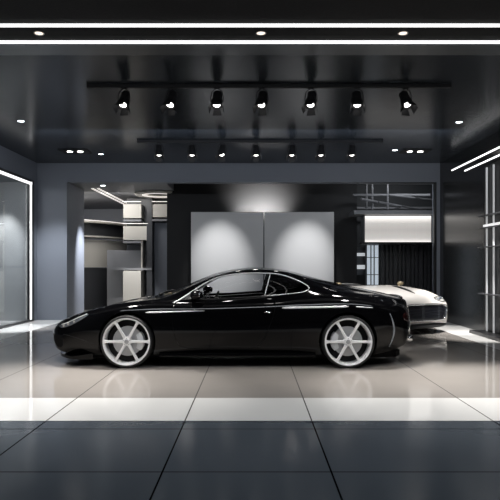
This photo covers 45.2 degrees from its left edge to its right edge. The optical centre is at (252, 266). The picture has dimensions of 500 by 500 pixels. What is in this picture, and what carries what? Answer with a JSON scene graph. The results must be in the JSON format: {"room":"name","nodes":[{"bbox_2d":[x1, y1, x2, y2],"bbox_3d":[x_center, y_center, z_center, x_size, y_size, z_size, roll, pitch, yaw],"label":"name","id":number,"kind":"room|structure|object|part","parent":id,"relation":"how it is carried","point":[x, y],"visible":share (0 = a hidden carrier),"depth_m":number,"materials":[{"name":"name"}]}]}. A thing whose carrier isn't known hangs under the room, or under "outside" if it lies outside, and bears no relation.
{"room":"car showroom","nodes":[
{"label":"car showroom","id":0,"kind":"room"},
{"bbox_2d":[0,145,36,320],"bbox_3d":[-5.190,-0.650,5.725,0.200,3.800,17.450,0,0,0],"label":"wall","id":1,"kind":"structure","parent":0,"point":[11,161],"depth_m":13.60,"materials":[{"name":"grey paint"}]},
{"bbox_2d":[0,168,33,328],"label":"window","id":2,"kind":"structure","parent":1,"relation":"in","point":[16,191],"depth_m":13.91,"materials":[{"name":"grey"}]},
{"bbox_2d":[37,182,83,319],"bbox_3d":[-4.740,-0.378,14.875,0.700,3.255,1.450,0,0,0],"label":"wall pillar","id":3,"kind":"structure","parent":0,"point":[60,205],"depth_m":14.15,"materials":[{"name":"grey paint"}]},
{"bbox_2d":[84,209,125,267],"bbox_3d":[-5.600,-0.550,21.100,6.800,3.600,0.200,0,0,0],"label":"wall","id":4,"kind":"structure","parent":0,"point":[113,215],"depth_m":21.00,"materials":[{"name":"grey paint"}]},
{"bbox_2d":[84,219,126,240],"bbox_3d":[-5.207,-1.120,18.582,3.800,0.500,3.191,0,0,-15],"label":"shelf","id":5,"kind":"object","parent":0,"point":[95,229],"visible":0.23,"depth_m":18.13,"materials":[{"name":"grey laminate"}]},
{"bbox_3d":[-5.235,-1.105,18.791,3.300,0.390,2.585,0,0,-15],"label":"panel","id":6,"kind":"part","parent":5,"relation":"part of","materials":[{"name":"grey laminate"}]},
{"bbox_2d":[72,184,173,208],"bbox_3d":[-5.550,-2.115,17.825,6.900,0.180,6.750,0,0,0],"label":"ceiling","id":7,"kind":"structure","parent":0,"point":[93,199],"depth_m":16.31,"materials":[{"name":"grey paint"}]},
{"bbox_2d":[91,188,123,203],"bbox_3d":[-4.130,-2.014,17.300,0.050,0.019,3.800,0,0,0],"label":"recessed light","id":8,"kind":"object","parent":7,"relation":"in","point":[91,188],"visible":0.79,"depth_m":16.88,"materials":[{"name":"white plastic"}]},
{"bbox_2d":[97,188,126,203],"bbox_3d":[-3.980,-2.014,17.300,0.050,0.019,3.800,0,0,0],"label":"recessed light","id":9,"kind":"object","parent":7,"relation":"in","point":[97,188],"visible":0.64,"depth_m":16.74,"materials":[{"name":"white plastic"}]},
{"bbox_2d":[135,190,171,197],"bbox_3d":[-2.565,-1.980,16.400,1.320,0.070,1.320,0,0,0],"label":"cove","id":10,"kind":"object","parent":7,"relation":"attached to","point":[147,193],"visible":0.69,"depth_m":15.99,"materials":[{"name":"white paint"}]},
{"bbox_2d":[142,193,166,197],"bbox_3d":[-2.565,-1.958,16.400,0.920,0.015,0.920,0,0,0],"label":"light","id":11,"kind":"object","parent":10,"relation":"attached to","point":[146,195],"depth_m":16.68,"materials":[{"name":"white"}]},
{"bbox_2d":[0,309,499,499],"bbox_3d":[-0.750,1.300,9.500,16.500,0.100,25.000,0,0,0],"label":"floor","id":12,"kind":"structure","parent":0,"point":[422,422],"depth_m":4.76,"materials":[{"name":"tile"}]},
{"bbox_2d":[84,239,126,309],"bbox_3d":[-5.366,0.220,18.541,3.380,2.060,2.646,0,0,-9],"label":"cabinet","id":13,"kind":"object","parent":12,"relation":"on","point":[95,251],"depth_m":17.81,"materials":[{"name":"grey laminate"}]},
{"bbox_3d":[-5.365,-0.400,18.532,3.380,0.820,2.628,0,0,-9],"label":"panel","id":14,"kind":"part","parent":13,"relation":"part of","materials":[{"name":"grey laminate"}]},
{"bbox_3d":[-5.369,0.640,18.572,3.322,1.220,2.583,0,0,-9],"label":"panel","id":15,"kind":"part","parent":13,"relation":"part of","materials":[{"name":"grey laminate"}]},
{"bbox_2d":[107,250,124,305],"bbox_3d":[-4.024,0.376,17.600,0.498,1.748,0.080,0,0,0],"label":"divider","id":16,"kind":"object","parent":12,"relation":"on","point":[114,277],"visible":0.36,"depth_m":17.56,"materials":[{"name":"grey laminate"}]},
{"bbox_2d":[123,271,142,300],"bbox_3d":[-3.348,0.680,16.775,0.498,1.139,0.350,0,0,0],"label":"plinth","id":17,"kind":"object","parent":12,"relation":"on","point":[132,280],"visible":0.56,"depth_m":16.60,"materials":[{"name":"white laminate"}]},
{"bbox_2d":[108,198,166,296],"bbox_3d":[-3.258,-0.370,17.250,1.700,3.240,0.580,0,0,0],"label":"shelving tower","id":18,"kind":"object","parent":12,"relation":"on","point":[145,232],"visible":0.8,"depth_m":17.30,"materials":[{"name":"grey laminate"}]},
{"bbox_3d":[-3.568,-0.227,17.400,0.830,0.510,0.100,0,0,0],"label":"panel","id":19,"kind":"part","parent":18,"relation":"part of","materials":[{"name":"grey laminate"}]},
{"bbox_3d":[-3.485,0.057,17.240,1.247,0.057,0.520,0,0,0],"label":"shelf","id":20,"kind":"part","parent":18,"relation":"part of","materials":[{"name":"grey laminate"}]},
{"bbox_3d":[-3.428,-0.708,17.240,0.510,0.057,0.520,0,0,0],"label":"shelf","id":21,"kind":"part","parent":18,"relation":"part of","materials":[{"name":"grey metal"}]},
{"bbox_3d":[-3.428,-1.317,17.240,0.510,0.057,0.520,0,0,0],"label":"shelf","id":22,"kind":"part","parent":18,"relation":"part of","materials":[{"name":"grey laminate"}]},
{"bbox_3d":[-3.046,-0.370,17.520,1.275,3.240,0.040,0,0,0],"label":"panel","id":23,"kind":"part","parent":18,"relation":"part of","materials":[{"name":"grey laminate"}]},
{"bbox_3d":[-2.635,-1.332,17.240,0.453,0.057,0.520,0,0,0],"label":"shelf","id":24,"kind":"part","parent":18,"relation":"part of","materials":[{"name":"grey metal"}]},
{"bbox_3d":[-2.625,-0.013,17.375,0.433,2.525,0.150,0,0,0],"label":"blue panel","id":25,"kind":"part","parent":18,"relation":"part of","materials":[{"name":"grey paint"}]},
{"bbox_2d":[53,267,412,367],"bbox_3d":[-0.301,0.628,8.330,4.782,1.245,2.035,0,0,0],"label":"coupe","id":26,"kind":"object","parent":12,"relation":"on","point":[294,314],"visible":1,"depth_m":7.45,"materials":[{"name":"black paint"}]},
{"bbox_2d":[190,290,202,301],"bbox_3d":[-0.705,0.365,7.436,0.164,0.163,0.247,0,0,0],"label":"mirror","id":27,"kind":"object","parent":26,"relation":"attached to","point":[196,295],"depth_m":7.36,"materials":[{"name":"black paint"}]},
{"bbox_2d":[203,285,211,295],"bbox_3d":[-0.705,0.365,9.224,0.164,0.163,0.247,0,0,0],"label":"mirror","id":28,"kind":"object","parent":26,"relation":"attached to","point":[207,290],"depth_m":9.16,"materials":[{"name":"black paint"}]},
{"bbox_3d":[-0.358,0.708,7.473,1.279,0.619,0.117,0,0,0],"label":"door","id":29,"kind":"part","parent":26,"relation":"part of","materials":[{"name":"black paint"}]},
{"bbox_3d":[-0.350,0.388,7.543,1.100,0.053,0.016,0,0,-1],"label":"window sill trim","id":30,"kind":"part","parent":26,"relation":"part of","materials":[{"name":"black plastic"}]},
{"bbox_3d":[-0.148,0.264,9.019,1.726,0.388,0.246,0,0,2],"label":"window trim","id":31,"kind":"part","parent":26,"relation":"part of","materials":[{"name":"metal"}]},
{"bbox_3d":[-0.194,1.087,7.490,1.940,0.055,0.120,0,0,0],"label":"sill blade","id":32,"kind":"part","parent":26,"relation":"part of","materials":[{"name":"black paint"}]},
{"bbox_3d":[-0.358,0.708,9.187,1.279,0.619,0.117,0,0,0],"label":"door","id":33,"kind":"part","parent":26,"relation":"part of","materials":[{"name":"black paint"}]},
{"bbox_3d":[-0.144,0.264,7.618,1.723,0.388,0.272,0,0,0],"label":"window trim","id":34,"kind":"part","parent":26,"relation":"part of","materials":[{"name":"silver metal"}]},
{"bbox_2d":[403,313,409,320],"bbox_3d":[1.983,0.637,7.681,0.031,0.113,0.313,0,0,30],"label":"tail lamp","id":35,"kind":"object","parent":26,"relation":"attached to","point":[406,316],"depth_m":7.60,"materials":[{"name":"red plastic"}]},
{"bbox_2d":[366,245,378,284],"bbox_3d":[3.134,0.340,15.725,0.351,1.820,0.050,0,0,0],"label":"window","id":36,"kind":"structure","parent":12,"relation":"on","point":[372,251],"depth_m":15.73,"materials":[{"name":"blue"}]},
{"bbox_2d":[336,281,447,328],"bbox_3d":[2.191,0.777,12.845,1.850,0.945,4.085,0,0,-30],"label":"roadster","id":37,"kind":"object","parent":12,"relation":"on","point":[427,309],"visible":0.39,"depth_m":11.36,"materials":[{"name":"white paint"}]},
{"bbox_2d":[393,286,414,293],"bbox_3d":[3.011,0.453,12.044,0.060,0.139,0.759,0,0,-22],"label":"vent","id":38,"kind":"object","parent":37,"relation":"attached to","point":[398,287],"depth_m":11.96,"materials":[{"name":"black plastic"}]},
{"bbox_2d":[407,303,446,321],"bbox_3d":[3.170,0.848,11.150,1.273,0.335,0.052,0,0,-30],"label":"grille","id":39,"kind":"object","parent":37,"relation":"attached to","point":[419,312],"depth_m":11.19,"materials":[{"name":"black metal"}]},
{"bbox_2d":[365,245,431,292],"bbox_3d":[4.779,0.200,16.280,3.455,2.100,0.160,0,0,0],"label":"curtain","id":40,"kind":"object","parent":12,"relation":"on","point":[411,265],"visible":0.15,"depth_m":16.24,"materials":[{"name":"grey"}]},
{"bbox_2d":[469,160,499,341],"bbox_3d":[4.254,-0.325,10.450,0.288,3.150,1.900,0,0,0],"label":"display rack","id":41,"kind":"object","parent":12,"relation":"on","point":[491,226],"visible":1,"depth_m":10.97,"materials":[{"name":"white polished metal"}]},
{"bbox_3d":[4.345,-0.330,11.150,0.020,3.040,0.044,0,0,0],"label":"post","id":42,"kind":"part","parent":41,"relation":"part of","materials":[{"name":"white metal"}]},
{"bbox_2d":[478,293,499,296],"bbox_3d":[4.310,0.500,10.450,0.120,0.020,1.800,0,0,0],"label":"shelf","id":43,"kind":"object","parent":41,"relation":"attached to","point":[485,294],"depth_m":10.86,"materials":[{"name":"grey metal"}]},
{"bbox_2d":[478,211,499,216],"bbox_3d":[4.310,-0.950,10.450,0.120,0.020,1.800,0,0,0],"label":"shelf","id":44,"kind":"object","parent":41,"relation":"attached to","point":[495,213],"depth_m":10.81,"materials":[{"name":"grey metal"}]},
{"bbox_2d":[478,245,499,247],"bbox_3d":[4.310,-0.370,10.450,0.120,0.020,1.800,0,0,0],"label":"shelf","id":45,"kind":"object","parent":41,"relation":"attached to","point":[485,246],"depth_m":10.94,"materials":[{"name":"black metal"}]},
{"bbox_2d":[480,224,499,228],"bbox_3d":[4.330,-0.730,10.450,0.080,0.020,1.800,0,0,0],"label":"shelf","id":46,"kind":"object","parent":41,"relation":"attached to","point":[488,226],"depth_m":10.85,"materials":[{"name":"white metal"}]},
{"bbox_2d":[483,222,499,226],"bbox_3d":[4.303,-0.765,10.400,0.015,0.040,1.600,0,0,0],"label":"light","id":47,"kind":"object","parent":41,"relation":"on","point":[493,224],"depth_m":10.77,"materials":[{"name":"white"}]},
{"bbox_3d":[4.389,-0.355,10.465,0.018,3.090,1.830,0,0,0],"label":"panel","id":48,"kind":"part","parent":41,"relation":"part of","materials":[{"name":"black"}]},
{"bbox_3d":[4.345,-0.330,10.830,0.020,3.040,0.044,0,0,0],"label":"post","id":49,"kind":"part","parent":41,"relation":"part of","materials":[{"name":"white"}]},
{"bbox_2d":[0,55,499,162],"bbox_3d":[-0.340,-2.525,10.525,9.700,0.150,7.290,0,0,0],"label":"ceiling","id":50,"kind":"structure","parent":0,"point":[50,93],"depth_m":9.22,"materials":[{"name":"grey paint"}]},
{"bbox_2d":[57,149,91,153],"bbox_3d":[-3.759,-2.440,12.670,0.600,0.018,0.440,0,0,0],"label":"recessed light","id":51,"kind":"object","parent":50,"relation":"in","point":[65,151],"visible":1,"depth_m":12.65,"materials":[{"name":"black metal"}]},
{"bbox_2d":[0,44,499,54],"bbox_3d":[-0.340,-2.500,6.720,9.500,0.140,0.320,0,0,0],"label":"trim","id":52,"kind":"structure","parent":50,"relation":"attached to","point":[5,49],"depth_m":6.70,"materials":[{"name":"grey"}]},
{"bbox_2d":[137,140,382,142],"bbox_3d":[0.135,-2.427,11.600,4.756,0.044,0.060,0,0,0],"label":"track","id":53,"kind":"object","parent":50,"relation":"attached to","point":[138,141],"visible":1,"depth_m":11.57,"materials":[{"name":"black"}]},
{"bbox_2d":[154,142,164,161],"bbox_3d":[-1.812,-2.219,11.575,0.206,0.373,0.291,0,0,-12],"label":"track spotlight","id":54,"kind":"object","parent":53,"relation":"attached to","point":[158,153],"visible":1,"depth_m":11.58,"materials":[{"name":"black"}]},
{"bbox_2d":[187,142,197,161],"bbox_3d":[-1.175,-2.219,11.575,0.206,0.373,0.291,0,0,-11],"label":"track spotlight","id":55,"kind":"object","parent":53,"relation":"attached to","point":[191,153],"visible":1,"depth_m":11.58,"materials":[{"name":"black metal"}]},
{"bbox_2d":[215,142,226,161],"bbox_3d":[-0.604,-2.219,11.575,0.206,0.373,0.291,0,0,11],"label":"track spotlight","id":56,"kind":"object","parent":53,"relation":"attached to","point":[222,150],"visible":1,"depth_m":11.58,"materials":[{"name":"black metal"}]},
{"bbox_2d":[251,142,261,161],"bbox_3d":[0.059,-2.219,11.574,0.206,0.373,0.291,0,0,-1],"label":"track spotlight","id":57,"kind":"object","parent":53,"relation":"attached to","point":[255,153],"visible":1,"depth_m":11.59,"materials":[{"name":"black metal"}]},
{"bbox_2d":[286,142,296,161],"bbox_3d":[0.750,-2.219,11.575,0.206,0.373,0.291,0,0,9],"label":"track spotlight","id":58,"kind":"object","parent":53,"relation":"attached to","point":[291,153],"visible":1,"depth_m":11.58,"materials":[{"name":"black metal"}]},
{"bbox_2d":[315,142,325,161],"bbox_3d":[1.309,-2.219,11.575,0.206,0.373,0.291,0,0,13],"label":"track spotlight","id":59,"kind":"object","parent":53,"relation":"attached to","point":[320,153],"visible":1,"depth_m":11.58,"materials":[{"name":"black metal"}]},
{"bbox_2d":[346,142,356,161],"bbox_3d":[1.907,-2.219,11.575,0.206,0.373,0.291,0,0,16],"label":"track spotlight","id":60,"kind":"object","parent":53,"relation":"attached to","point":[351,153],"visible":1,"depth_m":11.58,"materials":[{"name":"black metal"}]},
{"bbox_2d":[86,84,451,87],"bbox_3d":[0.215,-2.427,8.050,4.884,0.044,0.060,0,0,0],"label":"track","id":61,"kind":"object","parent":50,"relation":"attached to","point":[87,85],"visible":1,"depth_m":8.02,"materials":[{"name":"black"}]},
{"bbox_2d":[113,87,129,115],"bbox_3d":[-1.736,-2.219,8.025,0.206,0.373,0.291,0,0,11],"label":"track spotlight","id":62,"kind":"object","parent":61,"relation":"attached to","point":[123,102],"visible":1,"depth_m":8.03,"materials":[{"name":"black metal"}]},
{"bbox_3d":[-1.830,-2.114,7.998,0.029,0.126,0.135,0,0,11],"label":"barn door","id":63,"kind":"part","parent":62,"relation":"part of","materials":[{"name":"black metal"}]},
{"bbox_3d":[-1.728,-2.074,8.064,0.124,0.084,0.022,0,0,11],"label":"barn door","id":64,"kind":"part","parent":62,"relation":"part of","materials":[{"name":"black metal"}]},
{"bbox_2d":[160,87,176,115],"bbox_3d":[-1.107,-2.219,8.025,0.206,0.373,0.291,0,0,16],"label":"track spotlight","id":65,"kind":"object","parent":61,"relation":"attached to","point":[170,101],"visible":1,"depth_m":8.03,"materials":[{"name":"black metal"}]},
{"bbox_3d":[-1.204,-2.114,8.008,0.029,0.126,0.135,0,0,16],"label":"barn door","id":66,"kind":"part","parent":65,"relation":"part of","materials":[{"name":"black metal"}]},
{"bbox_3d":[-1.096,-2.074,8.064,0.124,0.084,0.022,0,0,16],"label":"barn door","id":67,"kind":"part","parent":65,"relation":"part of","materials":[{"name":"black metal"}]},
{"bbox_2d":[208,87,223,115],"bbox_3d":[-0.485,-2.219,8.024,0.206,0.373,0.291,0,0,4],"label":"track spotlight","id":68,"kind":"object","parent":61,"relation":"attached to","point":[216,102],"visible":1,"depth_m":8.04,"materials":[{"name":"black metal"}]},
{"bbox_3d":[-0.493,-2.163,7.912,0.124,0.061,0.065,0,0,4],"label":"barn door","id":69,"kind":"part","parent":68,"relation":"part of","materials":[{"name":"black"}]},
{"bbox_3d":[-0.482,-2.074,8.065,0.124,0.084,0.022,0,0,4],"label":"barn door","id":70,"kind":"part","parent":68,"relation":"part of","materials":[{"name":"black"}]},
{"bbox_2d":[252,87,268,115],"bbox_3d":[0.115,-2.219,8.025,0.206,0.373,0.291,0,0,14],"label":"track spotlight","id":71,"kind":"object","parent":61,"relation":"attached to","point":[261,101],"visible":1,"depth_m":8.03,"materials":[{"name":"black metal"}]},
{"bbox_3d":[0.088,-2.163,7.916,0.124,0.061,0.065,0,0,14],"label":"barn door","id":72,"kind":"part","parent":71,"relation":"part of","materials":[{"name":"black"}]},
{"bbox_3d":[0.124,-2.074,8.064,0.124,0.084,0.022,0,0,14],"label":"barn door","id":73,"kind":"part","parent":71,"relation":"part of","materials":[{"name":"black metal"}]},
{"bbox_2d":[301,87,317,115],"bbox_3d":[0.770,-2.219,8.025,0.206,0.373,0.291,0,0,17],"label":"track spotlight","id":74,"kind":"object","parent":61,"relation":"attached to","point":[310,101],"visible":1,"depth_m":8.03,"materials":[{"name":"black metal"}]},
{"bbox_3d":[0.783,-2.074,8.064,0.124,0.084,0.022,0,0,17],"label":"barn door","id":75,"kind":"part","parent":74,"relation":"part of","materials":[{"name":"black metal"}]},
{"bbox_2d":[349,87,365,115],"bbox_3d":[1.394,-2.219,8.024,0.206,0.373,0.291,0,0,4],"label":"track spotlight","id":76,"kind":"object","parent":61,"relation":"attached to","point":[357,102],"visible":1,"depth_m":8.04,"materials":[{"name":"black"}]},
{"bbox_3d":[1.396,-2.074,8.065,0.124,0.084,0.022,0,0,4],"label":"barn door","id":77,"kind":"part","parent":76,"relation":"part of","materials":[{"name":"black metal"}]},
{"bbox_3d":[1.386,-2.163,7.912,0.124,0.061,0.065,0,0,4],"label":"barn door","id":78,"kind":"part","parent":76,"relation":"part of","materials":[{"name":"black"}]},
{"bbox_2d":[399,87,417,115],"bbox_3d":[2.060,-2.219,8.025,0.206,0.373,0.291,0,0,-17],"label":"track spotlight","id":79,"kind":"object","parent":61,"relation":"attached to","point":[406,102],"visible":1,"depth_m":8.02,"materials":[{"name":"black metal"}]},
{"bbox_3d":[2.049,-2.074,8.064,0.124,0.084,0.022,0,0,-17],"label":"barn door","id":80,"kind":"part","parent":79,"relation":"part of","materials":[{"name":"black metal"}]},
{"bbox_3d":[2.157,-2.114,8.009,0.029,0.126,0.135,0,0,-17],"label":"barn door","id":81,"kind":"part","parent":79,"relation":"part of","materials":[{"name":"black"}]},
{"bbox_2d":[398,149,431,153],"bbox_3d":[3.421,-2.440,12.670,0.600,0.018,0.440,0,0,0],"label":"recessed light","id":82,"kind":"object","parent":50,"relation":"in","point":[404,151],"visible":1,"depth_m":12.65,"materials":[{"name":"black metal"}]},
{"bbox_2d":[0,0,499,40],"bbox_3d":[-0.340,-2.525,1.780,9.700,0.150,9.560,0,0,0],"label":"ceiling","id":83,"kind":"structure","parent":0,"point":[11,11],"depth_m":5.92,"materials":[{"name":"black paint"}]},
{"bbox_2d":[33,31,43,35],"bbox_3d":[-2.240,-2.444,6.280,0.109,0.010,0.109,0,0,0],"label":"recessed light","id":84,"kind":"object","parent":83,"relation":"in","point":[39,33],"visible":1,"depth_m":6.27,"materials":[{"name":"silver metal"}]},
{"bbox_2d":[0,24,499,26],"bbox_3d":[-0.340,-2.443,6.070,9.460,0.011,0.055,0,0,0],"label":"recessed light","id":85,"kind":"object","parent":83,"relation":"in","point":[1,25],"visible":1,"depth_m":6.06,"materials":[{"name":"white"}]},
{"bbox_2d":[0,41,499,43],"bbox_3d":[-0.340,-2.443,6.520,9.460,0.011,0.055,0,0,0],"label":"recessed light","id":86,"kind":"object","parent":83,"relation":"in","point":[1,42],"visible":1,"depth_m":6.52,"materials":[{"name":"white"}]},
{"bbox_2d":[256,31,265,35],"bbox_3d":[0.084,-2.444,6.280,0.109,0.010,0.109,0,0,0],"label":"recessed light","id":87,"kind":"object","parent":83,"relation":"in","point":[260,33],"visible":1,"depth_m":6.27,"materials":[{"name":"silver metal"}]},
{"bbox_2d":[398,31,407,35],"bbox_3d":[1.570,-2.444,6.280,0.109,0.010,0.109,0,0,0],"label":"recessed light","id":88,"kind":"object","parent":83,"relation":"in","point":[402,33],"visible":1,"depth_m":6.27,"materials":[{"name":"silver metal"}]},
{"bbox_2d":[167,184,356,292],"bbox_3d":[0.238,-0.603,16.000,5.035,3.705,0.200,0,0,0],"label":"wall","id":89,"kind":"structure","parent":0,"point":[185,199],"depth_m":15.90,"materials":[{"name":"grey"}]},
{"bbox_2d":[191,212,262,295],"bbox_3d":[-0.660,-0.079,15.623,1.852,2.657,0.545,0,0,0],"label":"board","id":90,"kind":"object","parent":89,"relation":"attached to","point":[220,241],"visible":0.56,"depth_m":15.35,"materials":[{"name":"grey paint"}]},
{"bbox_2d":[264,212,333,281],"bbox_3d":[1.182,-0.079,15.623,1.781,2.657,0.545,0,0,0],"label":"board","id":91,"kind":"object","parent":89,"relation":"attached to","point":[298,242],"visible":0.56,"depth_m":15.35,"materials":[{"name":"grey paint"}]},
{"bbox_2d":[357,184,431,284],"bbox_3d":[2.750,-0.650,17.700,9.500,3.800,0.200,0,0,0],"label":"wall","id":92,"kind":"structure","parent":0,"point":[377,188],"depth_m":17.60,"materials":[{"name":"black paint"}]},
{"bbox_2d":[357,247,364,274],"bbox_3d":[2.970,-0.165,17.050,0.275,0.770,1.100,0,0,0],"label":"wall lamp","id":93,"kind":"object","parent":92,"relation":"attached to","point":[360,250],"visible":0.57,"depth_m":16.55,"materials":[{"name":"white"}]},
{"bbox_2d":[432,182,439,295],"bbox_3d":[4.473,-0.378,14.325,0.275,3.255,0.350,0,0,0],"label":"wall pillar","id":94,"kind":"structure","parent":0,"point":[438,183],"depth_m":14.15,"materials":[{"name":"grey metal"}]},
{"bbox_2d":[440,130,499,329],"bbox_3d":[4.510,-0.650,5.725,0.200,3.800,17.450,0,0,0],"label":"wall","id":95,"kind":"structure","parent":0,"point":[461,191],"depth_m":12.51,"materials":[{"name":"black paint"}]},
{"bbox_2d":[37,163,439,183],"bbox_3d":[-0.340,-2.277,14.300,9.500,0.545,0.300,0,0,0],"label":"ceiling beam","id":96,"kind":"structure","parent":95,"relation":"attached to","point":[72,173],"depth_m":14.15,"materials":[{"name":"grey paint"}]},
{"bbox_2d":[356,182,436,294],"bbox_3d":[3.394,-0.378,14.210,1.882,3.255,0.080,0,0,0],"label":"trim","id":97,"kind":"structure","parent":95,"relation":"attached to","point":[433,183],"depth_m":14.17,"materials":[{"name":"black metal"}]},
{"bbox_2d":[451,146,499,170],"bbox_3d":[4.404,-2.140,10.648,0.012,0.024,5.296,0,0,0],"label":"strip","id":98,"kind":"object","parent":95,"relation":"attached to","point":[499,146],"visible":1,"depth_m":11.77,"materials":[{"name":"white plastic"}]},
{"bbox_2d":[464,154,499,170],"bbox_3d":[4.404,-2.000,10.241,0.012,0.024,4.481,0,0,0],"label":"strip","id":99,"kind":"object","parent":95,"relation":"attached to","point":[499,154],"visible":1,"depth_m":11.53,"materials":[{"name":"white plastic"}]},
{"bbox_3d":[2.700,-2.550,16.125,9.600,0.100,3.350,0,0,0],"label":"ceiling","id":100,"kind":"structure","parent":0,"visible":0},
{"bbox_2d":[353,184,431,209],"bbox_3d":[4.000,-2.000,16.001,2.800,1.000,2.430,0,0,0],"label":"truss","id":101,"kind":"object","parent":100,"relation":"attached to","point":[399,207],"visible":0.72,"depth_m":15.59,"materials":[{"name":"grey metal"}]},
{"bbox_2d":[349,210,431,244],"bbox_3d":[3.658,-1.004,15.400,2.268,0.833,0.800,0,0,0],"label":"box","id":102,"kind":"object","parent":101,"relation":"hanging from","point":[378,227],"visible":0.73,"depth_m":15.29,"materials":[{"name":"glowing white light panel"},{"name":"dark metal"}]},
{"bbox_3d":[3.799,-0.610,15.520,1.986,0.045,0.560,0,0,0],"label":"rail","id":103,"kind":"part","parent":102,"relation":"part of","materials":[{"name":"black"}]}
]}

